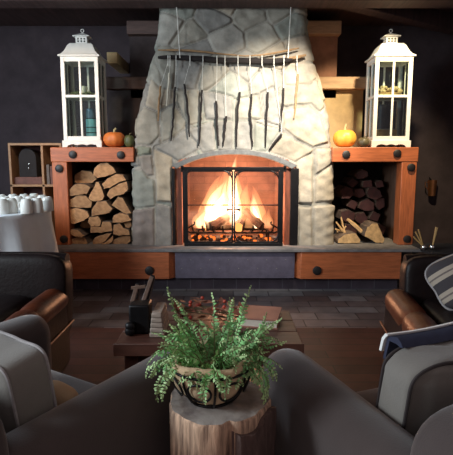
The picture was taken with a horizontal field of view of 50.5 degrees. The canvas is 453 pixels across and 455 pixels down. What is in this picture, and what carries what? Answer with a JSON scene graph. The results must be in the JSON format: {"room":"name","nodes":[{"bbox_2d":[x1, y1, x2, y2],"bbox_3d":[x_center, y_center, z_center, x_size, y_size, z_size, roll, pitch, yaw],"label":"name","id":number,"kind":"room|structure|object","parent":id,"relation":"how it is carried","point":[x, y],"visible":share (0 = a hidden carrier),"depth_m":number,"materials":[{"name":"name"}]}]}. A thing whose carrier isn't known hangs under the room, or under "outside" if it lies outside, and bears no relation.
{"room":"living room","nodes":[
{"label":"living room","id":0,"kind":"room"},
{"bbox_2d":[62,328,383,391],"bbox_3d":[0.060,1.018,1.380,6.800,0.060,4.050,0,8,0],"label":"floor","id":1,"kind":"structure","parent":0,"point":[353,356],"depth_m":2.92,"materials":[{"name":"brown wood"}]},
{"bbox_2d":[0,252,73,372],"bbox_3d":[-1.275,0.516,2.295,0.882,0.679,0.845,0,8,0],"label":"leather armchair","id":2,"kind":"object","parent":1,"relation":"on","point":[40,284],"visible":0.53,"depth_m":2.51,"materials":[{"name":"brown leather"}]},
{"bbox_2d":[0,294,29,321],"bbox_3d":[-1.275,0.448,2.204,0.570,0.150,0.640,0,8,0],"label":"seat cushion","id":3,"kind":"object","parent":2,"relation":"on","point":[10,304],"depth_m":2.32,"materials":[{"name":"leather"}]},
{"bbox_2d":[0,315,174,454],"bbox_3d":[-0.641,0.632,1.427,0.855,0.690,0.805,5,9,31],"label":"upholstered armchair","id":4,"kind":"object","parent":1,"relation":"on","point":[121,414],"visible":0.59,"depth_m":1.23,"materials":[{"name":"grey fabric"}]},
{"bbox_2d":[0,330,56,432],"bbox_3d":[-0.675,0.390,1.282,0.530,0.262,0.171,5,9,32],"label":"cushion","id":5,"kind":"object","parent":4,"relation":"on","point":[27,391],"visible":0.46,"depth_m":1.13,"materials":[{"name":"grey fabric"}]},
{"bbox_2d":[53,380,77,407],"bbox_3d":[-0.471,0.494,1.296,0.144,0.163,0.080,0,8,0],"label":"pillow","id":6,"kind":"object","parent":4,"relation":"on","point":[64,392],"visible":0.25,"depth_m":1.27,"materials":[{"name":"fabric"}]},
{"bbox_2d":[51,370,95,394],"bbox_3d":[-0.655,0.558,1.417,0.524,0.090,0.500,5,9,31],"label":"seat cushion","id":7,"kind":"object","parent":4,"relation":"on","point":[79,385],"depth_m":1.55,"materials":[{"name":"grey fabric"}]},
{"bbox_2d":[113,311,303,369],"bbox_3d":[-0.073,0.656,2.221,0.785,0.423,0.453,0,8,0],"label":"coffee table","id":8,"kind":"object","parent":1,"relation":"on","point":[136,348],"visible":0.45,"depth_m":2.04,"materials":[{"name":"brown wood"}]},
{"bbox_2d":[125,275,154,335],"bbox_3d":[-0.386,0.346,2.152,0.110,0.238,0.236,0,8,0],"label":"holder","id":9,"kind":"object","parent":8,"relation":"on","point":[140,310],"visible":0.99,"depth_m":2.08,"materials":[{"name":"black metal"}]},
{"bbox_2d":[150,320,168,336],"bbox_3d":[-0.296,0.447,2.133,0.063,0.020,0.180,0,8,0],"label":"magazine","id":10,"kind":"object","parent":8,"relation":"on","point":[167,324],"visible":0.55,"depth_m":2.05,"materials":[{"name":"paper"}]},
{"bbox_2d":[150,315,167,331],"bbox_3d":[-0.297,0.426,2.132,0.058,0.020,0.177,0,8,0],"label":"magazine","id":11,"kind":"object","parent":10,"relation":"on","point":[166,320],"visible":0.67,"depth_m":2.04,"materials":[{"name":"paper"}]},
{"bbox_2d":[151,311,167,327],"bbox_3d":[-0.297,0.406,2.130,0.053,0.020,0.174,0,8,0],"label":"magazine","id":12,"kind":"object","parent":11,"relation":"on","point":[153,325],"visible":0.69,"depth_m":2.04,"materials":[{"name":"paper"}]},
{"bbox_2d":[151,307,166,322],"bbox_3d":[-0.298,0.386,2.129,0.048,0.020,0.171,0,8,0],"label":"magazine","id":13,"kind":"object","parent":12,"relation":"on","point":[153,320],"visible":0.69,"depth_m":2.05,"materials":[{"name":"paper"}]},
{"bbox_2d":[151,302,165,317],"bbox_3d":[-0.298,0.365,2.127,0.043,0.020,0.168,0,8,0],"label":"magazine","id":14,"kind":"object","parent":13,"relation":"on","point":[158,311],"visible":1,"depth_m":2.10,"materials":[{"name":"paper"}]},
{"bbox_2d":[172,296,248,320],"bbox_3d":[-0.077,0.382,2.291,0.369,0.107,0.243,0,8,0],"label":"bouquet","id":15,"kind":"object","parent":8,"relation":"on","point":[192,308],"visible":0.85,"depth_m":2.26,"materials":[{"name":"red plant"}]},
{"bbox_2d":[240,305,281,329],"bbox_3d":[0.162,0.418,2.253,0.176,0.046,0.200,2,8,12],"label":"book","id":16,"kind":"object","parent":8,"relation":"on","point":[255,314],"visible":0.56,"depth_m":2.20,"materials":[{"name":"paper"}]},
{"bbox_2d":[169,381,276,454],"bbox_3d":[-0.011,0.721,1.299,0.295,0.551,0.277,0,8,0],"label":"tree stump","id":17,"kind":"object","parent":1,"relation":"on","point":[246,425],"visible":0.76,"depth_m":1.18,"materials":[{"name":"brown wood"}]},
{"bbox_2d":[145,285,286,407],"bbox_3d":[-0.037,0.300,1.251,0.349,0.293,0.315,-8,11,-44],"label":"potted fern","id":18,"kind":"object","parent":17,"relation":"on","point":[212,371],"visible":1,"depth_m":1.20,"materials":[{"name":"green plant"}]},
{"bbox_2d":[262,348,452,454],"bbox_3d":[0.643,0.642,1.357,0.880,0.690,0.805,-3,9,-20],"label":"upholstered armchair","id":19,"kind":"object","parent":1,"relation":"on","point":[318,413],"visible":0.77,"depth_m":1.20,"materials":[{"name":"grey fabric"}]},
{"bbox_2d":[356,388,377,406],"bbox_3d":[0.645,0.569,1.339,0.524,0.090,0.500,-3,9,-20],"label":"seat cushion","id":20,"kind":"object","parent":19,"relation":"on","point":[370,395],"depth_m":1.46,"materials":[{"name":"grey fabric"}]},
{"bbox_2d":[376,340,452,436],"bbox_3d":[0.635,0.402,1.238,0.510,0.242,0.159,-3,9,-20],"label":"cushion","id":21,"kind":"object","parent":19,"relation":"on","point":[415,383],"visible":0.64,"depth_m":1.12,"materials":[{"name":"grey fabric"}]},
{"bbox_2d":[379,322,452,358],"bbox_3d":[0.629,0.291,1.292,0.482,0.078,0.084,-3,9,-22],"label":"throw blanket","id":22,"kind":"object","parent":21,"relation":"on","point":[390,342],"visible":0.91,"depth_m":1.22,"materials":[{"name":"blue fabric"}]},
{"bbox_2d":[380,254,452,361],"bbox_3d":[1.228,0.527,2.215,0.882,0.679,0.845,1,8,7],"label":"leather armchair","id":23,"kind":"object","parent":1,"relation":"on","point":[412,306],"visible":0.44,"depth_m":2.40,"materials":[{"name":"brown leather"}]},
{"bbox_2d":[422,298,452,324],"bbox_3d":[1.218,0.459,2.125,0.570,0.150,0.640,1,8,7],"label":"seat cushion","id":24,"kind":"object","parent":23,"relation":"on","point":[432,307],"depth_m":2.22,"materials":[{"name":"leather"}]},
{"bbox_2d":[424,254,452,310],"bbox_3d":[1.150,0.221,2.232,0.413,0.315,0.203,0,8,0],"label":"striped pillow","id":25,"kind":"object","parent":23,"relation":"on","point":[439,274],"visible":1,"depth_m":2.21,"materials":[{"name":"fabric"}]},
{"bbox_2d":[0,26,452,258],"bbox_3d":[0.060,-0.975,5.644,6.800,2.700,0.150,0,8,0],"label":"wall","id":26,"kind":"structure","parent":0,"point":[31,111],"depth_m":5.48,"materials":[{"name":"grey paint"}]},
{"bbox_2d":[107,52,128,72],"bbox_3d":[-1.159,-1.762,5.155,0.105,0.107,0.600,0,8,0],"label":"beam","id":27,"kind":"structure","parent":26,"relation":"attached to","point":[114,59],"depth_m":4.99,"materials":[{"name":"wood"}]},
{"bbox_2d":[338,8,452,34],"bbox_3d":[1.835,-2.094,4.730,1.956,0.150,0.140,-5,9,-32],"label":"trim","id":28,"kind":"structure","parent":26,"relation":"attached to","point":[426,18],"depth_m":4.69,"materials":[{"name":"brown wood"}]},
{"bbox_2d":[425,177,436,195],"bbox_3d":[2.377,-0.477,5.563,0.121,0.216,0.140,6,10,39],"label":"wall sconce","id":29,"kind":"object","parent":26,"relation":"hanging from","point":[432,184],"visible":1,"depth_m":5.52,"materials":[{"name":"brown metal"}]},
{"bbox_2d":[428,180,436,195],"bbox_3d":[2.376,-0.457,5.550,0.104,0.180,0.104,0,8,0],"label":"cup","id":30,"kind":"object","parent":29,"relation":"on","point":[432,184],"depth_m":5.51,"materials":[{"name":"orange metal"}]},
{"bbox_2d":[0,8,452,25],"bbox_3d":[0.060,-2.040,3.450,6.800,0.100,4.200,0,8,0],"label":"ceiling","id":31,"kind":"structure","parent":0,"point":[8,16],"depth_m":5.03,"materials":[{"name":"brown wood"}]},
{"bbox_2d":[0,0,452,7],"bbox_3d":[0.060,-1.981,4.054,6.800,0.185,0.220,0,8,0],"label":"trim","id":32,"kind":"structure","parent":31,"relation":"attached to","point":[3,3],"depth_m":4.04,"materials":[{"name":"brown wood"}]},
{"bbox_2d":[106,21,365,146],"bbox_3d":[0.092,-1.052,5.255,2.681,2.160,0.560,0,8,0],"label":"shelving","id":33,"kind":"structure","parent":0,"point":[343,101],"depth_m":4.98,"materials":[{"name":"brown paint"}]},
{"bbox_2d":[71,259,402,327],"bbox_3d":[0.060,0.566,4.598,6.800,0.060,2.450,0,8,0],"label":"floor tile","id":34,"kind":"structure","parent":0,"point":[92,308],"depth_m":3.95,"materials":[{"name":"tile"}]},
{"bbox_2d":[8,143,69,252],"bbox_3d":[-1.834,-0.166,4.804,0.512,1.331,0.260,0,8,0],"label":"cubby shelf","id":35,"kind":"object","parent":34,"relation":"on","point":[14,149],"visible":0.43,"depth_m":4.68,"materials":[{"name":"brown wood"}]},
{"bbox_2d":[14,149,41,183],"bbox_3d":[-1.935,-0.602,4.727,0.280,0.345,0.150,0,8,0],"label":"mantel clock","id":36,"kind":"object","parent":35,"relation":"on","point":[29,159],"visible":0.94,"depth_m":4.67,"materials":[{"name":"black wood"}]},
{"bbox_2d":[46,165,51,183],"bbox_3d":[-1.729,-0.523,4.721,0.026,0.190,0.144,0,8,0],"label":"book","id":37,"kind":"object","parent":35,"relation":"on","point":[47,166],"visible":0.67,"depth_m":4.65,"materials":[{"name":"paper"}]},
{"bbox_2d":[57,234,420,288],"bbox_3d":[0.072,0.321,4.732,3.355,0.387,0.917,0,8,0],"label":"raised hearth","id":38,"kind":"object","parent":34,"relation":"on","point":[366,264],"visible":0.9,"depth_m":4.30,"materials":[{"name":"stone"}]},
{"bbox_2d":[72,233,98,243],"bbox_3d":[-1.389,0.090,4.733,0.175,0.071,0.453,0,8,0],"label":"log","id":39,"kind":"object","parent":38,"relation":"on","point":[90,237],"visible":0.65,"depth_m":4.52,"materials":[{"name":"brown wood"}]},
{"bbox_2d":[71,226,89,236],"bbox_3d":[-1.394,0.025,4.696,0.143,0.079,0.453,0,8,0],"label":"log","id":40,"kind":"object","parent":39,"relation":"on","point":[78,231],"visible":0.75,"depth_m":4.49,"materials":[{"name":"brown wood"}]},
{"bbox_2d":[80,219,90,227],"bbox_3d":[-1.353,-0.064,4.835,0.126,0.083,0.453,0,8,0],"label":"log","id":41,"kind":"object","parent":40,"relation":"on","point":[84,224],"visible":0.35,"depth_m":4.62,"materials":[{"name":"brown wood"}]},
{"bbox_2d":[70,207,92,223],"bbox_3d":[-1.367,-0.138,4.692,0.185,0.157,0.453,0,8,0],"label":"log","id":42,"kind":"object","parent":41,"relation":"on","point":[78,215],"visible":0.65,"depth_m":4.47,"materials":[{"name":"brown wood"}]},
{"bbox_2d":[70,193,96,207],"bbox_3d":[-1.350,-0.272,4.667,0.219,0.123,0.453,0,8,0],"label":"log","id":43,"kind":"object","parent":42,"relation":"on","point":[79,201],"visible":0.73,"depth_m":4.45,"materials":[{"name":"brown wood"}]},
{"bbox_2d":[69,182,95,195],"bbox_3d":[-1.349,-0.379,4.641,0.202,0.114,0.453,0,8,0],"label":"log","id":44,"kind":"object","parent":43,"relation":"on","point":[79,188],"visible":0.78,"depth_m":4.42,"materials":[{"name":"brown wood"}]},
{"bbox_2d":[74,170,107,182],"bbox_3d":[-1.335,-0.512,4.774,0.220,0.128,0.453,0,8,0],"label":"log","id":45,"kind":"object","parent":44,"relation":"on","point":[84,176],"visible":0.72,"depth_m":4.55,"materials":[{"name":"brown wood"}]},
{"bbox_2d":[50,147,134,244],"bbox_3d":[-1.218,-0.331,4.754,0.756,0.898,0.752,0,8,0],"label":"rack","id":46,"kind":"object","parent":38,"relation":"on","point":[66,161],"visible":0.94,"depth_m":4.38,"materials":[{"name":"brown wood"}]},
{"bbox_2d":[57,29,107,146],"bbox_3d":[-1.318,-1.284,4.460,0.370,1.071,0.314,0,8,0],"label":"lantern","id":47,"kind":"object","parent":46,"relation":"on","point":[82,53],"visible":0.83,"depth_m":4.38,"materials":[{"name":"white paint"}]},
{"bbox_2d":[69,98,94,99],"bbox_3d":[-1.318,-1.206,4.471,0.296,0.010,0.245,0,8,0],"label":"shelf","id":48,"kind":"object","parent":47,"relation":"attached to","point":[69,98],"depth_m":4.47,"materials":[{"name":"white paint"}]},
{"bbox_2d":[70,91,94,94],"bbox_3d":[-1.314,-1.235,4.465,0.271,0.048,0.220,0,8,0],"label":"ring","id":49,"kind":"object","parent":47,"relation":"on","point":[74,92],"visible":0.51,"depth_m":4.38,"materials":[{"name":"plant"}]},
{"bbox_2d":[86,109,94,117],"bbox_3d":[-1.298,-0.986,4.588,0.080,0.312,0.080,0,8,0],"label":"pillar candle","id":50,"kind":"object","parent":47,"relation":"on","point":[90,113],"visible":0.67,"depth_m":4.54,"materials":[{"name":"blue wax"}]},
{"bbox_2d":[86,118,96,135],"bbox_3d":[-1.263,-0.921,4.490,0.099,0.212,0.099,0,8,0],"label":"pillar candle","id":51,"kind":"object","parent":47,"relation":"on","point":[91,130],"visible":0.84,"depth_m":4.45,"materials":[{"name":"blue wax"}]},
{"bbox_2d":[103,128,124,146],"bbox_3d":[-1.042,-0.835,4.457,0.210,0.182,0.206,0,8,0],"label":"pumpkin","id":52,"kind":"object","parent":46,"relation":"on","point":[110,139],"visible":0.85,"depth_m":4.39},
{"bbox_2d":[124,133,134,146],"bbox_3d":[-0.895,-0.806,4.421,0.096,0.134,0.093,0,8,0],"label":"gourd","id":53,"kind":"object","parent":46,"relation":"on","point":[129,141],"visible":0.93,"depth_m":4.39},
{"bbox_2d":[92,231,113,243],"bbox_3d":[-1.167,0.073,4.719,0.191,0.108,0.453,0,8,0],"label":"log","id":54,"kind":"object","parent":38,"relation":"on","point":[105,236],"visible":0.82,"depth_m":4.50,"materials":[{"name":"brown wood"}]},
{"bbox_2d":[90,217,115,232],"bbox_3d":[-1.168,-0.033,4.697,0.215,0.112,0.453,0,8,0],"label":"log","id":55,"kind":"object","parent":54,"relation":"on","point":[107,225],"visible":0.74,"depth_m":4.48,"materials":[{"name":"brown wood"}]},
{"bbox_2d":[88,213,111,226],"bbox_3d":[-1.228,-0.088,4.686,0.128,0.103,0.453,0,8,0],"label":"log","id":56,"kind":"object","parent":55,"relation":"on","point":[96,220],"visible":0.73,"depth_m":4.47,"materials":[{"name":"brown wood"}]},
{"bbox_2d":[91,197,116,215],"bbox_3d":[-1.152,-0.206,4.660,0.204,0.145,0.453,0,8,0],"label":"log","id":57,"kind":"object","parent":56,"relation":"on","point":[105,206],"visible":0.82,"depth_m":4.44,"materials":[{"name":"brown wood"}]},
{"bbox_2d":[88,180,112,201],"bbox_3d":[-1.212,-0.364,4.661,0.164,0.188,0.453,0,8,0],"label":"log","id":58,"kind":"object","parent":57,"relation":"on","point":[98,193],"visible":0.8,"depth_m":4.45,"materials":[{"name":"brown wood"}]},
{"bbox_2d":[102,235,118,243],"bbox_3d":[-1.119,0.085,4.710,0.119,0.089,0.453,0,8,0],"label":"log","id":59,"kind":"object","parent":38,"relation":"on","point":[113,237],"visible":0.68,"depth_m":4.49,"materials":[{"name":"brown wood"}]},
{"bbox_2d":[112,235,131,243],"bbox_3d":[-0.990,0.086,4.724,0.184,0.084,0.452,0,8,0],"label":"log","id":60,"kind":"object","parent":38,"relation":"on","point":[123,239],"visible":0.62,"depth_m":4.50,"materials":[{"name":"brown wood"}]},
{"bbox_2d":[113,222,130,235],"bbox_3d":[-0.980,-0.013,4.691,0.160,0.121,0.453,0,8,0],"label":"log","id":61,"kind":"object","parent":60,"relation":"on","point":[119,228],"visible":0.64,"depth_m":4.47,"materials":[{"name":"brown wood"}]},
{"bbox_2d":[112,212,132,222],"bbox_3d":[-0.970,-0.121,4.673,0.185,0.094,0.453,0,8,0],"label":"log","id":62,"kind":"object","parent":61,"relation":"on","point":[120,217],"visible":0.7,"depth_m":4.45,"materials":[{"name":"brown wood"}]},
{"bbox_2d":[112,194,134,213],"bbox_3d":[-0.978,-0.236,4.690,0.188,0.172,0.453,0,8,0],"label":"log","id":63,"kind":"object","parent":62,"relation":"on","point":[124,203],"visible":0.89,"depth_m":4.48,"materials":[{"name":"brown wood"}]},
{"bbox_2d":[107,180,132,198],"bbox_3d":[-1.010,-0.375,4.666,0.203,0.168,0.453,0,8,0],"label":"log","id":64,"kind":"object","parent":63,"relation":"on","point":[125,187],"visible":0.89,"depth_m":4.45,"materials":[{"name":"brown wood"}]},
{"bbox_2d":[102,173,132,188],"bbox_3d":[-1.038,-0.457,4.653,0.230,0.144,0.453,0,8,0],"label":"log","id":65,"kind":"object","parent":64,"relation":"on","point":[117,178],"visible":0.88,"depth_m":4.43,"materials":[{"name":"brown wood"}]},
{"bbox_2d":[93,162,125,177],"bbox_3d":[-1.120,-0.555,4.623,0.220,0.147,0.453,0,8,0],"label":"log","id":66,"kind":"object","parent":65,"relation":"on","point":[107,169],"visible":0.94,"depth_m":4.41,"materials":[{"name":"brown wood"}]},
{"bbox_2d":[124,220,132,227],"bbox_3d":[-0.924,-0.059,4.715,0.075,0.069,0.453,0,8,0],"label":"log","id":67,"kind":"object","parent":61,"relation":"on","point":[128,224],"visible":0.52,"depth_m":4.49,"materials":[{"name":"brown wood"}]},
{"bbox_2d":[204,219,255,230],"bbox_3d":[0.032,-0.030,4.721,0.507,0.119,0.116,-1,8,-9],"label":"log","id":68,"kind":"object","parent":38,"relation":"on","point":[228,225],"visible":0.49,"depth_m":4.68,"materials":[{"name":"brown wood"}]},
{"bbox_2d":[208,211,237,230],"bbox_3d":[-0.033,-0.070,4.674,0.302,0.185,0.097,-4,9,-28],"label":"log","id":69,"kind":"object","parent":68,"relation":"on","point":[219,221],"visible":0.94,"depth_m":4.63,"materials":[{"name":"brown wood"}]},
{"bbox_2d":[242,208,264,229],"bbox_3d":[0.260,-0.086,4.673,0.241,0.204,0.086,6,10,36],"label":"log","id":70,"kind":"object","parent":68,"relation":"on","point":[246,212],"visible":0.99,"depth_m":4.64,"materials":[{"name":"brown wood"}]},
{"bbox_2d":[191,234,272,242],"bbox_3d":[0.053,0.107,4.735,0.823,0.038,0.404,0,8,0],"label":"embers","id":71,"kind":"object","parent":38,"relation":"on","point":[193,237],"visible":0.7,"depth_m":4.72,"materials":[{"name":"orange wood"}]},
{"bbox_2d":[188,221,276,240],"bbox_3d":[0.060,0.026,4.696,0.891,0.207,0.268,0,8,0],"label":"grate","id":72,"kind":"object","parent":38,"relation":"on","point":[202,228],"visible":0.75,"depth_m":4.58,"materials":[{"name":"black metal"}]},
{"bbox_2d":[131,8,334,245],"bbox_3d":[0.066,-0.973,4.696,1.950,2.299,0.855,0,8,0],"label":"fireplace","id":73,"kind":"object","parent":38,"relation":"on","point":[304,145],"visible":0.96,"depth_m":4.35,"materials":[{"name":"grey stone"}]},
{"bbox_2d":[157,7,305,149],"bbox_3d":[0.039,-1.299,4.247,1.322,1.219,0.064,0,8,0],"label":"wall hanging","id":74,"kind":"object","parent":73,"relation":"attached to","point":[219,60],"visible":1,"depth_m":4.25},
{"bbox_2d":[181,166,286,245],"bbox_3d":[0.064,-0.192,4.355,0.950,0.734,0.052,0,8,0],"label":"fire screen","id":75,"kind":"object","parent":38,"relation":"on","point":[277,241],"visible":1,"depth_m":4.36,"materials":[{"name":"black metal"}]},
{"bbox_2d":[235,215,246,231],"bbox_3d":[0.138,-0.042,4.681,0.107,0.142,0.260,2,8,11],"label":"log","id":76,"kind":"object","parent":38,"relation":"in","point":[241,220],"visible":0.86,"depth_m":4.59,"materials":[{"name":"brown wood"}]},
{"bbox_2d":[334,230,359,242],"bbox_3d":[1.154,0.085,4.636,0.225,0.100,0.243,0,8,0],"label":"log","id":77,"kind":"object","parent":38,"relation":"on","point":[349,236],"visible":0.92,"depth_m":4.52,"materials":[{"name":"brown wood"}]},
{"bbox_2d":[358,220,384,242],"bbox_3d":[1.399,0.037,4.649,0.199,0.199,0.242,0,8,0],"label":"log","id":78,"kind":"object","parent":38,"relation":"on","point":[371,230],"visible":0.99,"depth_m":4.54,"materials":[{"name":"brown wood"}]},
{"bbox_2d":[346,218,361,232],"bbox_3d":[1.243,-0.019,4.655,0.167,0.143,0.036,4,9,24],"label":"stick","id":79,"kind":"object","parent":78,"relation":"on","point":[351,222],"visible":1,"depth_m":4.64,"materials":[{"name":"brown wood"}]},
{"bbox_2d":[331,147,418,244],"bbox_3d":[1.350,-0.331,4.754,0.780,0.898,0.752,0,8,0],"label":"shelf","id":80,"kind":"object","parent":38,"relation":"on","point":[396,167],"visible":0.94,"depth_m":4.44,"materials":[{"name":"brown wood"}]},
{"bbox_2d":[333,124,356,146],"bbox_3d":[1.096,-0.852,4.445,0.216,0.219,0.211,0,8,0],"label":"pumpkin","id":81,"kind":"object","parent":80,"relation":"on","point":[341,138],"visible":0.95,"depth_m":4.37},
{"bbox_2d":[337,220,356,233],"bbox_3d":[1.245,-0.011,4.997,0.130,0.108,0.381,0,8,0],"label":"log","id":82,"kind":"object","parent":80,"relation":"in","point":[350,227],"visible":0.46,"depth_m":4.81,"materials":[{"name":"brown wood"}]},
{"bbox_2d":[334,207,354,221],"bbox_3d":[1.215,-0.139,4.984,0.154,0.130,0.370,0,8,0],"label":"log","id":83,"kind":"object","parent":82,"relation":"on","point":[339,212],"visible":0.84,"depth_m":4.81,"materials":[{"name":"brown wood"}]},
{"bbox_2d":[340,198,357,208],"bbox_3d":[1.263,-0.256,4.980,0.110,0.109,0.345,0,8,0],"label":"log","id":84,"kind":"object","parent":83,"relation":"on","point":[349,203],"visible":0.92,"depth_m":4.82,"materials":[{"name":"brown wood"}]},
{"bbox_2d":[334,185,353,198],"bbox_3d":[1.194,-0.375,4.946,0.145,0.128,0.381,0,8,0],"label":"log","id":85,"kind":"object","parent":84,"relation":"on","point":[340,191],"visible":0.96,"depth_m":4.76,"materials":[{"name":"brown wood"}]},
{"bbox_2d":[340,177,358,187],"bbox_3d":[1.260,-0.467,4.951,0.122,0.109,0.344,0,8,0],"label":"log","id":86,"kind":"object","parent":85,"relation":"on","point":[349,182],"visible":0.96,"depth_m":4.80,"materials":[{"name":"brown wood"}]},
{"bbox_2d":[346,169,367,178],"bbox_3d":[1.333,-0.554,4.928,0.146,0.097,0.365,0,8,0],"label":"log","id":87,"kind":"object","parent":86,"relation":"on","point":[355,173],"visible":0.95,"depth_m":4.75,"materials":[{"name":"brown wood"}]},
{"bbox_2d":[357,136,369,146],"bbox_3d":[1.252,-0.782,4.379,0.110,0.099,0.111,0,8,0],"label":"gourd","id":88,"kind":"object","parent":80,"relation":"on","point":[362,142],"visible":0.96,"depth_m":4.34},
{"bbox_2d":[370,220,385,234],"bbox_3d":[1.540,-0.006,5.007,0.134,0.126,0.361,0,8,0],"label":"log","id":89,"kind":"object","parent":80,"relation":"in","point":[382,228],"visible":0.34,"depth_m":4.83,"materials":[{"name":"brown wood"}]},
{"bbox_2d":[363,210,380,220],"bbox_3d":[1.492,-0.135,4.994,0.121,0.109,0.352,0,8,0],"label":"log","id":90,"kind":"object","parent":89,"relation":"on","point":[371,215],"visible":0.74,"depth_m":4.83,"materials":[{"name":"brown wood"}]},
{"bbox_2d":[353,197,373,210],"bbox_3d":[1.404,-0.253,4.982,0.164,0.129,0.343,0,8,0],"label":"log","id":91,"kind":"object","parent":90,"relation":"on","point":[365,204],"visible":0.88,"depth_m":4.82,"materials":[{"name":"brown wood"}]},
{"bbox_2d":[351,187,365,197],"bbox_3d":[1.333,-0.363,4.965,0.121,0.096,0.346,0,8,0],"label":"log","id":92,"kind":"object","parent":91,"relation":"on","point":[358,192],"visible":0.75,"depth_m":4.80,"materials":[{"name":"brown wood"}]},
{"bbox_2d":[368,198,384,209],"bbox_3d":[1.542,-0.263,4.979,0.093,0.131,0.346,0,8,0],"label":"log","id":93,"kind":"object","parent":90,"relation":"on","point":[379,203],"visible":0.65,"depth_m":4.81,"materials":[{"name":"brown wood"}]},
{"bbox_2d":[359,187,381,199],"bbox_3d":[1.473,-0.362,4.949,0.161,0.133,0.378,0,8,0],"label":"log","id":94,"kind":"object","parent":93,"relation":"on","point":[373,193],"visible":0.77,"depth_m":4.77,"materials":[{"name":"brown wood"}]},
{"bbox_2d":[355,179,371,186],"bbox_3d":[1.400,-0.459,4.938,0.102,0.074,0.372,0,8,0],"label":"log","id":95,"kind":"object","parent":94,"relation":"on","point":[362,182],"visible":0.88,"depth_m":4.76,"materials":[{"name":"brown wood"}]},
{"bbox_2d":[371,179,383,187],"bbox_3d":[1.525,-0.455,4.949,0.094,0.077,0.352,0,8,0],"label":"log","id":96,"kind":"object","parent":94,"relation":"on","point":[375,183],"visible":0.77,"depth_m":4.78,"materials":[{"name":"brown wood"}]},
{"bbox_2d":[364,29,415,146],"bbox_3d":[1.502,-1.284,4.460,0.370,1.071,0.314,0,8,0],"label":"lantern","id":97,"kind":"object","parent":80,"relation":"on","point":[391,53],"visible":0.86,"depth_m":4.38,"materials":[{"name":"white paint"}]},
{"bbox_2d":[376,129,396,135],"bbox_3d":[1.487,-0.870,4.508,0.180,0.104,0.140,0,8,0],"label":"box","id":98,"kind":"object","parent":97,"relation":"on","point":[380,132],"visible":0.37,"depth_m":4.44,"materials":[{"name":"beige wax"}]},
{"bbox_2d":[377,104,389,128],"bbox_3d":[1.462,-1.036,4.484,0.124,0.232,0.124,0,8,0],"label":"pillar candle","id":99,"kind":"object","parent":98,"relation":"on","point":[383,112],"visible":0.75,"depth_m":4.43,"materials":[{"name":"wax"}]},
{"bbox_2d":[378,86,402,94],"bbox_3d":[1.499,-1.266,4.464,0.260,0.110,0.214,4,9,26],"label":"flower basket","id":100,"kind":"object","parent":97,"relation":"on","point":[384,90],"visible":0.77,"depth_m":4.40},
{"bbox_2d":[378,98,403,99],"bbox_3d":[1.502,-1.206,4.471,0.296,0.010,0.245,0,8,0],"label":"shelf","id":101,"kind":"object","parent":97,"relation":"attached to","point":[378,98],"depth_m":4.47,"materials":[{"name":"white paint"}]},
{"bbox_3d":[1.401,0.001,5.003,0.173,0.101,0.371,0,8,0],"label":"log","id":102,"kind":"object","parent":80,"relation":"in","visible":0},
{"bbox_2d":[350,209,367,223],"bbox_3d":[1.354,-0.118,4.993,0.128,0.119,0.358,0,8,0],"label":"log","id":103,"kind":"object","parent":102,"relation":"on","point":[360,217],"visible":0.7,"depth_m":4.82,"materials":[{"name":"brown wood"}]},
{"bbox_2d":[411,243,452,253],"bbox_3d":[2.090,0.377,4.299,0.740,0.396,0.490,0,8,0],"label":"side table","id":104,"kind":"object","parent":34,"relation":"on","point":[440,248],"visible":0.27,"depth_m":4.24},
{"bbox_2d":[413,229,426,249],"bbox_3d":[1.676,0.105,4.155,0.121,0.182,0.051,0,8,0],"label":"cup","id":105,"kind":"object","parent":104,"relation":"on","point":[423,247],"visible":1,"depth_m":4.15,"materials":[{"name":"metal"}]},
{"bbox_2d":[429,227,437,249],"bbox_3d":[1.794,0.096,4.154,0.071,0.201,0.051,0,8,0],"label":"cup","id":106,"kind":"object","parent":104,"relation":"on","point":[431,246],"visible":1,"depth_m":4.15,"materials":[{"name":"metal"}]},
{"bbox_3d":[-1.970,0.273,3.613,1.220,0.794,1.220,0,8,0],"label":"round table","id":107,"kind":"object","parent":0,"visible":0},
{"bbox_2d":[0,211,58,251],"bbox_3d":[-1.963,0.213,3.576,1.480,0.683,1.462,0,8,0],"label":"tablecloth","id":108,"kind":"object","parent":107,"relation":"on","point":[34,232],"visible":0.37,"depth_m":3.33,"materials":[{"name":"fabric"}]},
{"bbox_2d":[0,198,9,214],"bbox_3d":[-1.546,-0.144,3.288,0.105,0.104,0.084,-3,9,-23],"label":"mug","id":109,"kind":"object","parent":108,"relation":"on","point":[4,205],"visible":1,"depth_m":3.26,"materials":[{"name":"white ceramic"}]},
{"bbox_2d":[7,198,17,213],"bbox_3d":[-1.508,-0.152,3.343,0.084,0.104,0.105,6,10,35],"label":"mug","id":110,"kind":"object","parent":108,"relation":"on","point":[13,206],"visible":0.59,"depth_m":3.32,"materials":[{"name":"white ceramic"}]},
{"bbox_2d":[13,196,22,210],"bbox_3d":[-1.538,-0.177,3.522,0.084,0.104,0.105,8,11,44],"label":"mug","id":111,"kind":"object","parent":108,"relation":"on","point":[18,198],"visible":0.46,"depth_m":3.50,"materials":[{"name":"white ceramic"}]},
{"bbox_2d":[18,198,32,213],"bbox_3d":[-1.386,-0.149,3.320,0.084,0.104,0.105,-6,10,-36],"label":"mug","id":112,"kind":"object","parent":108,"relation":"on","point":[25,205],"visible":1,"depth_m":3.28,"materials":[{"name":"white ceramic"}]},
{"bbox_2d":[31,198,43,212],"bbox_3d":[-1.341,-0.157,3.374,0.105,0.104,0.084,2,8,14],"label":"mug","id":113,"kind":"object","parent":108,"relation":"on","point":[37,203],"visible":0.66,"depth_m":3.34,"materials":[{"name":"white ceramic"}]},
{"bbox_2d":[42,196,53,210],"bbox_3d":[-1.311,-0.174,3.495,0.105,0.104,0.084,5,9,32],"label":"mug","id":114,"kind":"object","parent":108,"relation":"on","point":[47,200],"visible":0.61,"depth_m":3.46,"materials":[{"name":"white ceramic"}]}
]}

